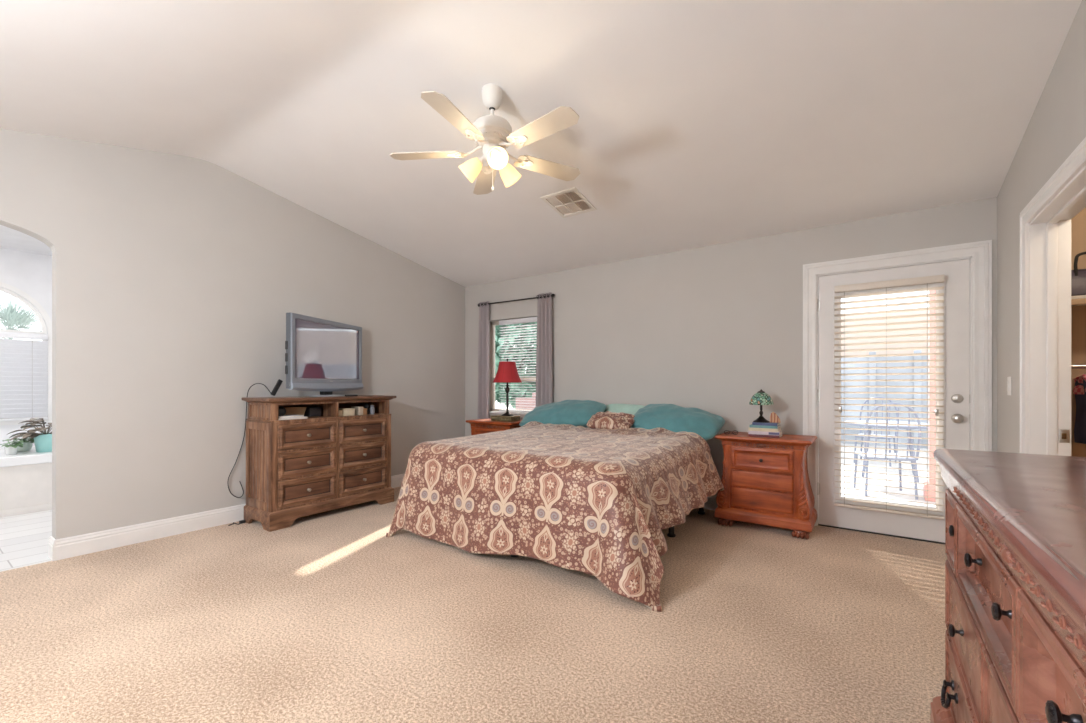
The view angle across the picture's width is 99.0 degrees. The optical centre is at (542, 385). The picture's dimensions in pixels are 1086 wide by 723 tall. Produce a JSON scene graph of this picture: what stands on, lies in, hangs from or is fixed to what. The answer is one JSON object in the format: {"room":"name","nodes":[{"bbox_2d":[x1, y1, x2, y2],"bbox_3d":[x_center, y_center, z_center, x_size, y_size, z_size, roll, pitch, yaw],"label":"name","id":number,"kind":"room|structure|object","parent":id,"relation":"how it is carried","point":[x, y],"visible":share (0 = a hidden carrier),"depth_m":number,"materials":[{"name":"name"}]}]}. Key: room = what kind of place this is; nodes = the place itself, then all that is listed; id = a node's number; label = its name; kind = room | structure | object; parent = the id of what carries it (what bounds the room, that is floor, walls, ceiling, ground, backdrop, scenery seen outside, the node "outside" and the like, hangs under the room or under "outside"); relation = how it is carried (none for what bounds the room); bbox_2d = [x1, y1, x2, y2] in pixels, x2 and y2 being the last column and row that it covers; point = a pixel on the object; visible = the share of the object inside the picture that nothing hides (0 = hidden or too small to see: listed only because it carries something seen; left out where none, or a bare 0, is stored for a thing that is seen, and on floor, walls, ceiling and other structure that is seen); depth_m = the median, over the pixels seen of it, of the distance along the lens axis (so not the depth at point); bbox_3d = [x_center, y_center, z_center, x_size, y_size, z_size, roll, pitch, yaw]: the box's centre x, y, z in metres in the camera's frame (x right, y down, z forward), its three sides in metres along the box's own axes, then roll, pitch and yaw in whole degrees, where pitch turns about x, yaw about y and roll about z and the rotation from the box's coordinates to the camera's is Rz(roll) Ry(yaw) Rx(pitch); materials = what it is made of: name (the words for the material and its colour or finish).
{"room":"bedroom","nodes":[
{"label":"bedroom","id":0,"kind":"room"},
{"bbox_2d":[0,248,51,448],"bbox_3d":[-5.821,-0.102,4.014,0.140,2.500,2.820,0,0,35],"label":"wall","id":1,"kind":"structure","parent":0,"point":[31,273],"depth_m":4.71,"materials":[{"name":"paint"}]},
{"bbox_2d":[0,282,51,425],"bbox_3d":[-5.441,-0.321,4.461,0.073,1.433,1.010,0,0,35],"label":"window","id":2,"kind":"structure","parent":1,"relation":"in","point":[30,299],"depth_m":4.78,"materials":[{"name":"white paint"}]},
{"bbox_2d":[0,332,47,420],"bbox_3d":[-5.394,-0.086,4.429,0.052,0.877,0.910,0,0,35],"label":"blind","id":3,"kind":"object","parent":2,"relation":"attached to","point":[23,363],"visible":0.98,"depth_m":4.66,"materials":[{"name":"white plastic"}]},
{"bbox_2d":[0,225,51,255],"bbox_3d":[-4.808,-1.402,3.271,2.652,0.100,3.060,0,0,35],"label":"ceiling","id":4,"kind":"structure","parent":0,"point":[11,239],"depth_m":4.39,"materials":[{"name":"paint"}]},
{"bbox_2d":[0,129,464,538],"bbox_3d":[-2.777,-0.339,3.740,0.120,2.973,5.892,0,0,35],"label":"wall","id":5,"kind":"structure","parent":0,"point":[176,279],"depth_m":3.59,"materials":[{"name":"beige paint"}]},
{"bbox_2d":[48,474,403,560],"bbox_3d":[-2.165,1.081,4.604,0.152,0.135,3.775,0,0,35],"label":"baseboard","id":6,"kind":"structure","parent":5,"relation":"attached to","point":[63,548],"depth_m":3.40,"materials":[{"name":"white paint"}]},
{"bbox_2d":[227,379,282,497],"bbox_3d":[-2.408,0.448,3.901,0.409,0.996,0.117,0,0,-4],"label":"cable","id":7,"kind":"object","parent":5,"relation":"attached to","point":[279,382],"visible":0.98,"depth_m":3.90,"materials":[{"name":"black plastic"}]},
{"bbox_2d":[0,487,947,722],"bbox_3d":[-0.922,1.178,2.487,9.620,0.060,5.992,0,0,35],"label":"floor","id":8,"kind":"structure","parent":0,"point":[324,617],"depth_m":2.17,"materials":[{"name":"carpet"}]},
{"bbox_2d":[0,447,51,516],"bbox_3d":[-5.415,0.888,3.726,0.845,0.520,2.810,0,0,35],"label":"bathtub","id":9,"kind":"object","parent":8,"relation":"on","point":[25,477],"visible":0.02,"depth_m":4.15,"materials":[{"name":"white ceramic"}]},
{"bbox_2d":[0,439,23,454],"bbox_3d":[-4.806,0.561,4.194,0.213,0.134,0.157,0,0,35],"label":"potted plant","id":10,"kind":"object","parent":9,"relation":"on","point":[11,449],"visible":1,"depth_m":4.17,"materials":[{"name":"green plant"}]},
{"bbox_2d":[5,436,33,451],"bbox_3d":[-4.905,0.547,4.415,0.226,0.162,0.257,0,0,-4],"label":"potted plant","id":11,"kind":"object","parent":9,"relation":"on","point":[27,446],"visible":0.64,"depth_m":4.38,"materials":[{"name":"green plant"}]},
{"bbox_2d":[8,418,51,451],"bbox_3d":[-4.703,0.467,4.383,0.498,0.322,0.378,0,0,-32],"label":"potted plant","id":12,"kind":"object","parent":9,"relation":"on","point":[42,441],"visible":0.74,"depth_m":4.32,"materials":[{"name":"teal ceramic"}]},
{"bbox_2d":[228,520,245,525],"bbox_3d":[-2.521,1.135,3.819,0.058,0.026,0.122,0,0,35],"label":"plug","id":13,"kind":"object","parent":8,"relation":"on","point":[240,521],"visible":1,"depth_m":3.84,"materials":[{"name":"black plastic"}]},
{"bbox_2d":[242,395,396,531],"bbox_3d":[-1.986,0.625,4.231,0.482,1.045,1.192,0,0,35],"label":"chest","id":14,"kind":"object","parent":8,"relation":"on","point":[296,468],"visible":0.95,"depth_m":3.94,"materials":[{"name":"brown wood"}]},
{"bbox_2d":[278,416,307,419],"bbox_3d":[-2.132,0.274,3.875,0.171,0.016,0.241,0,0,35],"label":"booklet","id":15,"kind":"object","parent":14,"relation":"on","point":[303,417],"visible":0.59,"depth_m":3.83,"materials":[{"name":"white paper"}]},
{"bbox_2d":[278,415,302,417],"bbox_3d":[-2.138,0.260,3.867,0.151,0.013,0.201,0,0,32],"label":"booklet","id":16,"kind":"object","parent":15,"relation":"on","point":[283,416],"visible":0.73,"depth_m":3.85,"materials":[{"name":"white paper"}]},
{"bbox_2d":[278,406,285,415],"bbox_3d":[-2.175,0.214,3.832,0.094,0.078,0.094,0,0,35],"label":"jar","id":17,"kind":"object","parent":16,"relation":"on","point":[281,410],"visible":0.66,"depth_m":3.81,"materials":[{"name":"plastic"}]},
{"bbox_2d":[284,407,306,415],"bbox_3d":[-2.219,0.237,4.059,0.140,0.090,0.236,0,0,39],"label":"box","id":18,"kind":"object","parent":14,"relation":"on","point":[289,410],"visible":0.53,"depth_m":4.04,"materials":[{"name":"brown wood"}]},
{"bbox_2d":[285,312,363,396],"bbox_3d":[-1.969,-0.244,4.245,0.238,0.694,0.982,0,0,12],"label":"television","id":19,"kind":"object","parent":14,"relation":"on","point":[324,356],"visible":0.98,"depth_m":4.12,"materials":[{"name":"grey plastic"}]},
{"bbox_2d":[339,408,354,415],"bbox_3d":[-1.841,0.249,4.312,0.133,0.066,0.118,0,0,35],"label":"storage box","id":20,"kind":"object","parent":14,"relation":"on","point":[346,411],"visible":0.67,"depth_m":4.28,"materials":[{"name":"beige cardboard"}]},
{"bbox_2d":[351,406,362,414],"bbox_3d":[-1.768,0.243,4.415,0.123,0.078,0.051,0,0,35],"label":"storage box","id":21,"kind":"object","parent":14,"relation":"on","point":[358,410],"visible":0.78,"depth_m":4.38,"materials":[{"name":"beige cardboard"}]},
{"bbox_2d":[370,405,374,413],"bbox_3d":[-1.668,0.237,4.530,0.048,0.089,0.048,0,0,35],"label":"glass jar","id":22,"kind":"object","parent":14,"relation":"on","point":[372,409],"visible":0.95,"depth_m":4.51,"materials":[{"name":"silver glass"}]},
{"bbox_2d":[466,418,521,434],"bbox_3d":[-0.506,0.780,5.432,0.694,0.735,0.456,0,0,35],"label":"nightstand","id":23,"kind":"object","parent":8,"relation":"on","point":[478,426],"visible":0.24,"depth_m":5.28,"materials":[{"name":"brown wood"}]},
{"bbox_2d":[490,415,520,421],"bbox_3d":[-0.436,0.383,5.369,0.310,0.060,0.182,0,0,35],"label":"decorative box","id":24,"kind":"object","parent":23,"relation":"on","point":[493,417],"visible":0.99,"depth_m":5.29,"materials":[{"name":"green wood"}]},
{"bbox_2d":[493,359,521,415],"bbox_3d":[-0.411,0.024,5.353,0.343,0.658,0.343,0,0,35],"label":"table lamp","id":25,"kind":"object","parent":24,"relation":"on","point":[507,372],"visible":1,"depth_m":5.26,"materials":[{"name":"red fabric"}]},
{"bbox_2d":[511,445,711,556],"bbox_3d":[0.246,0.821,3.927,1.816,0.655,1.923,0,0,35],"label":"bed","id":26,"kind":"object","parent":8,"relation":"on","point":[701,510],"visible":0.09,"depth_m":3.51,"materials":[{"name":"black plastic"}]},
{"bbox_2d":[386,421,723,611],"bbox_3d":[0.161,0.762,3.631,2.207,0.794,1.759,0,0,35],"label":"comforter","id":27,"kind":"object","parent":26,"relation":"on","point":[598,503],"visible":0.99,"depth_m":2.97,"materials":[{"name":"brown fabric"}]},
{"bbox_2d":[587,411,634,428],"bbox_3d":[0.630,0.331,4.296,0.447,0.176,0.224,0,0,30],"label":"pillow","id":28,"kind":"object","parent":27,"relation":"on","point":[600,420],"visible":0.91,"depth_m":4.23,"materials":[{"name":"brown fabric"}]},
{"bbox_2d":[519,400,606,426],"bbox_3d":[0.195,0.315,4.842,0.950,0.326,0.438,0,0,35],"label":"pillow","id":29,"kind":"object","parent":26,"relation":"on","point":[573,412],"visible":0.74,"depth_m":4.67,"materials":[{"name":"teal fabric"}]},
{"bbox_2d":[604,404,644,427],"bbox_3d":[0.814,0.333,4.609,0.542,0.294,0.211,0,0,37],"label":"pillow","id":30,"kind":"object","parent":26,"relation":"on","point":[632,409],"visible":0.23,"depth_m":4.62,"materials":[{"name":"green fabric"}]},
{"bbox_2d":[631,404,724,440],"bbox_3d":[1.181,0.325,4.157,0.814,0.308,0.442,0,0,39],"label":"pillow","id":31,"kind":"object","parent":26,"relation":"on","point":[672,417],"visible":0.77,"depth_m":4.02,"materials":[{"name":"teal fabric"}]},
{"bbox_2d":[715,431,816,539],"bbox_3d":[1.818,0.780,3.786,0.694,0.735,0.456,0,0,35],"label":"nightstand","id":32,"kind":"object","parent":8,"relation":"on","point":[765,480],"visible":1,"depth_m":3.62,"materials":[{"name":"brown wood"}]},
{"bbox_2d":[724,430,737,434],"bbox_3d":[1.575,0.394,3.893,0.114,0.036,0.062,0,0,15],"label":"eyeglasses","id":33,"kind":"object","parent":32,"relation":"on","point":[725,430],"visible":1,"depth_m":3.87,"materials":[{"name":"black plastic"}]},
{"bbox_2d":[749,434,781,437],"bbox_3d":[1.808,0.404,3.762,0.225,0.018,0.165,0,0,35],"label":"book","id":34,"kind":"object","parent":32,"relation":"on","point":[755,435],"visible":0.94,"depth_m":3.69,"materials":[{"name":"paper"}]},
{"bbox_2d":[748,431,781,435],"bbox_3d":[1.806,0.382,3.763,0.230,0.026,0.166,0,0,34],"label":"book","id":35,"kind":"object","parent":34,"relation":"on","point":[779,433],"visible":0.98,"depth_m":3.70,"materials":[{"name":"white paper"}]},
{"bbox_2d":[748,427,780,431],"bbox_3d":[1.803,0.356,3.766,0.215,0.026,0.160,0,0,36],"label":"book","id":36,"kind":"object","parent":35,"relation":"on","point":[749,428],"visible":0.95,"depth_m":3.70,"materials":[{"name":"beige paper"}]},
{"bbox_2d":[750,424,779,428],"bbox_3d":[1.803,0.333,3.766,0.205,0.020,0.150,0,0,34],"label":"book","id":37,"kind":"object","parent":36,"relation":"on","point":[751,425],"visible":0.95,"depth_m":3.71,"materials":[{"name":"teal paper"}]},
{"bbox_2d":[752,422,779,425],"bbox_3d":[1.813,0.312,3.759,0.185,0.022,0.135,0,0,37],"label":"book","id":38,"kind":"object","parent":37,"relation":"on","point":[753,423],"visible":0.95,"depth_m":3.70,"materials":[{"name":"blue paper"}]},
{"bbox_2d":[749,389,773,422],"bbox_3d":[1.785,0.167,3.791,0.182,0.268,0.182,0,0,35],"label":"glass lamp","id":39,"kind":"object","parent":38,"relation":"on","point":[761,398],"visible":1,"depth_m":3.74,"materials":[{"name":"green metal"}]},
{"bbox_2d":[770,412,780,422],"bbox_3d":[1.862,0.257,3.718,0.075,0.085,0.024,0,0,35],"label":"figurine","id":40,"kind":"object","parent":38,"relation":"on","point":[774,418],"visible":1,"depth_m":3.71,"materials":[{"name":"beige wood"}]},
{"bbox_2d":[930,449,1085,722],"bbox_3d":[0.942,0.673,0.593,0.543,0.950,1.802,0,0,35],"label":"dresser","id":41,"kind":"object","parent":8,"relation":"on","point":[1015,523],"visible":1,"depth_m":0.84,"materials":[{"name":"brown wood"}]},
{"bbox_2d":[0,0,1081,286],"bbox_3d":[-0.637,-1.521,2.236,5.351,0.809,6.212,0,0,35],"label":"ceiling","id":42,"kind":"structure","parent":0,"point":[701,123],"depth_m":2.66,"materials":[{"name":"white paint"}]},
{"bbox_2d":[389,83,579,194],"bbox_3d":[-0.279,-1.423,2.673,1.146,0.601,1.167,0,0,35],"label":"ceiling fan","id":43,"kind":"object","parent":42,"relation":"hanging from","point":[492,133],"visible":1,"depth_m":2.64,"materials":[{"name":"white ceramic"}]},
{"bbox_2d":[540,187,596,217],"bbox_3d":[0.213,-1.497,3.812,0.330,0.076,0.346,0,0,35],"label":"ceiling vent","id":44,"kind":"object","parent":42,"relation":"in","point":[544,198],"visible":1,"depth_m":3.79,"materials":[{"name":"white metal"}]},
{"bbox_2d":[465,197,1085,495],"bbox_3d":[1.856,-0.082,4.166,7.188,2.460,0.160,0,0,35],"label":"wall","id":45,"kind":"structure","parent":0,"point":[707,328],"depth_m":4.28,"materials":[{"name":"beige paint"}]},
{"bbox_2d":[489,411,526,414],"bbox_3d":[-0.334,0.342,5.673,0.935,0.020,0.112,0,0,35],"label":"trim","id":46,"kind":"structure","parent":45,"relation":"attached to","point":[499,412],"depth_m":5.65,"materials":[{"name":"white paint"}]},
{"bbox_2d":[490,321,535,412],"bbox_3d":[-0.287,-0.234,5.739,0.935,1.165,0.050,0,0,35],"label":"window","id":47,"kind":"structure","parent":45,"relation":"in","point":[492,324],"depth_m":5.97,"materials":[{"name":"beige plastic"}]},
{"bbox_2d":[499,317,536,412],"bbox_3d":[-0.249,-0.240,5.608,0.710,1.133,0.052,0,0,35],"label":"window blind","id":48,"kind":"object","parent":47,"relation":"attached to","point":[530,319],"visible":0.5,"depth_m":5.62,"materials":[{"name":"white plastic"}]},
{"bbox_2d":[478,294,554,306],"bbox_3d":[-0.334,-1.012,5.573,1.166,0.065,0.075,0,0,35],"label":"curtain rod","id":49,"kind":"object","parent":45,"relation":"attached to","point":[552,295],"visible":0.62,"depth_m":5.52,"materials":[{"name":"black metal"}]},
{"bbox_2d":[477,301,489,418],"bbox_3d":[-0.766,0.034,5.855,0.210,2.168,0.066,0,0,35],"label":"curtain","id":50,"kind":"object","parent":49,"relation":"hanging from","point":[483,343],"visible":0.74,"depth_m":5.83,"materials":[{"name":"grey fabric"}]},
{"bbox_2d":[536,292,552,406],"bbox_3d":[0.004,0.034,5.310,0.271,2.168,0.066,0,0,35],"label":"curtain","id":51,"kind":"object","parent":49,"relation":"hanging from","point":[544,372],"visible":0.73,"depth_m":5.30,"materials":[{"name":"grey fabric"}]},
{"bbox_2d":[704,495,717,509],"bbox_3d":[0.559,1.081,4.977,3.893,0.135,0.016,0,0,35],"label":"baseboard","id":52,"kind":"structure","parent":45,"relation":"attached to","point":[711,504],"depth_m":4.27,"materials":[{"name":"white paint"}]},
{"bbox_2d":[818,523,944,543],"bbox_3d":[2.673,1.143,3.589,0.942,0.011,0.156,0,0,35],"label":"trim","id":53,"kind":"structure","parent":45,"relation":"attached to","point":[818,523],"depth_m":3.55,"materials":[{"name":"wood"}]},
{"bbox_2d":[817,259,969,542],"bbox_3d":[2.621,0.123,3.526,0.938,2.026,0.107,0,0,35],"label":"door","id":54,"kind":"structure","parent":45,"relation":"in","point":[956,350],"depth_m":3.48,"materials":[{"name":"white paint"}]},
{"bbox_2d":[834,275,943,519],"bbox_3d":[2.592,0.086,3.499,0.664,1.745,0.066,0,0,35],"label":"door blind","id":55,"kind":"object","parent":54,"relation":"attached to","point":[927,280],"visible":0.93,"depth_m":3.48,"materials":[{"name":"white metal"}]},
{"bbox_2d":[803,240,991,525],"bbox_3d":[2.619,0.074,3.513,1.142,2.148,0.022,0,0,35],"label":"trim","id":56,"kind":"structure","parent":45,"relation":"attached to","point":[980,252],"depth_m":3.32,"materials":[{"name":"white paint"}]},
{"bbox_2d":[1071,295,1085,305],"bbox_3d":[3.839,-0.501,2.443,1.720,0.052,0.345,0,0,35],"label":"closet shelf","id":57,"kind":"object","parent":45,"relation":"attached to","point":[1079,300],"visible":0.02,"depth_m":2.73,"materials":[{"name":"white paint"}]},
{"bbox_2d":[1071,252,1085,295],"bbox_3d":[3.326,-0.666,2.791,0.308,0.279,0.147,0,0,27],"label":"handbag","id":58,"kind":"object","parent":57,"relation":"on","point":[1078,276],"visible":0.52,"depth_m":2.78,"materials":[{"name":"leather"}]},
{"bbox_2d":[997,0,1085,452],"bbox_3d":[1.467,-0.339,0.733,0.140,2.973,5.892,0,0,35],"label":"wall","id":59,"kind":"structure","parent":0,"point":[1056,127],"depth_m":2.62,"materials":[{"name":"beige paint"}]},
{"bbox_2d":[1007,377,1010,394],"bbox_3d":[2.898,0.005,2.883,0.011,0.116,0.072,0,0,35],"label":"light switch","id":60,"kind":"object","parent":59,"relation":"attached to","point":[1008,378],"visible":1,"depth_m":2.87,"materials":[{"name":"white paint"}]},
{"bbox_2d":[1020,137,1085,453],"bbox_3d":[2.362,0.090,2.141,0.028,2.116,1.117,0,0,35],"label":"trim","id":61,"kind":"structure","parent":59,"relation":"attached to","point":[1076,161],"depth_m":2.52,"materials":[{"name":"white paint"}]},
{"bbox_2d":[1029,165,1085,455],"bbox_3d":[2.434,0.131,2.090,0.154,2.034,0.969,0,0,35],"label":"trim","id":62,"kind":"structure","parent":59,"relation":"attached to","point":[1050,230],"depth_m":2.46,"materials":[{"name":"white paint"}]},
{"bbox_3d":[3.981,-0.082,1.035,0.100,2.460,2.492,0,0,35],"label":"wall","id":63,"kind":"structure","parent":0,"visible":0},
{"bbox_2d":[1071,364,1085,368],"bbox_3d":[3.822,-0.114,2.415,1.756,0.060,0.060,0,0,35],"label":"rail","id":64,"kind":"object","parent":63,"relation":"attached to","point":[1073,366],"visible":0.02,"depth_m":2.81,"materials":[{"name":"silver metal"}]},
{"bbox_2d":[1073,374,1085,443],"bbox_3d":[3.293,0.111,2.790,0.094,0.490,0.408,0,0,35],"label":"garment","id":65,"kind":"object","parent":64,"relation":"hanging from","point":[1079,390],"visible":1,"depth_m":2.84,"materials":[{"name":"black fabric"}]},
{"label":"outside","id":66,"kind":"structure","parent":0,"visible":0},
{"bbox_2d":[495,400,935,506],"bbox_3d":[12.881,1.333,18.180,60.000,0.130,35.438,0,0,35],"label":"ground","id":67,"kind":"structure","parent":66,"point":[890,490],"depth_m":6.33,"materials":[{"name":"concrete"}]},
{"bbox_2d":[495,322,536,408],"bbox_3d":[-0.483,-0.542,10.757,3.268,3.637,3.229,0,0,35],"label":"tree","id":68,"kind":"object","parent":67,"relation":"on","point":[498,394],"visible":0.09,"depth_m":9.62,"materials":[{"name":"green plant"}]},
{"bbox_2d":[516,393,535,409],"bbox_3d":[0.297,0.698,8.246,1.850,1.140,0.240,0,0,35],"label":"wall","id":69,"kind":"structure","parent":67,"relation":"on","point":[530,406],"depth_m":8.55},
{"bbox_2d":[854,397,897,466],"bbox_3d":[5.442,0.732,7.584,0.567,1.075,0.535,0,0,-45],"label":"patio chair","id":70,"kind":"object","parent":67,"relation":"on","point":[891,401],"visible":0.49,"depth_m":7.60,"materials":[{"name":"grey metal"}]},
{"bbox_2d":[841,350,926,448],"bbox_3d":[8.173,0.283,8.941,9.000,1.970,0.160,0,0,35],"label":"wall","id":71,"kind":"structure","parent":67,"relation":"on","point":[924,357],"depth_m":9.67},
{"bbox_2d":[841,310,926,355],"bbox_3d":[9.375,-0.242,10.638,9.000,3.020,0.200,0,0,35],"label":"wall","id":72,"kind":"structure","parent":67,"relation":"on","point":[911,351],"depth_m":11.27,"materials":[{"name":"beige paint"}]},
{"bbox_2d":[845,420,926,481],"bbox_3d":[4.846,0.899,6.494,1.040,0.743,1.040,0,0,35],"label":"patio table","id":73,"kind":"object","parent":67,"relation":"on","point":[911,447],"visible":0.57,"depth_m":6.39,"materials":[{"name":"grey metal"}]},
{"bbox_2d":[853,403,920,499],"bbox_3d":[3.988,0.732,5.405,0.535,1.075,0.567,0,0,20],"label":"patio chair","id":74,"kind":"object","parent":67,"relation":"on","point":[866,456],"visible":0.66,"depth_m":5.23,"materials":[{"name":"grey metal"}]},
{"bbox_2d":[923,290,935,501],"bbox_3d":[4.324,0.008,5.099,0.200,2.520,0.200,0,0,35],"label":"patio post","id":75,"kind":"object","parent":67,"relation":"on","point":[930,370],"visible":0.22,"depth_m":5.07,"materials":[{"name":"paint"}]},
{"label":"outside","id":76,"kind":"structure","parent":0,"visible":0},
{"bbox_3d":[-21.407,1.333,10.609,32.800,0.130,16.562,0,0,35],"label":"ground","id":77,"kind":"structure","parent":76,"visible":0},
{"bbox_2d":[0,296,41,339],"bbox_3d":[-9.481,-0.245,8.200,1.829,3.036,1.632,0,0,35],"label":"palm tree","id":78,"kind":"object","parent":77,"relation":"on","point":[9,315],"visible":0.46,"depth_m":8.10,"materials":[{"name":"green plant"}]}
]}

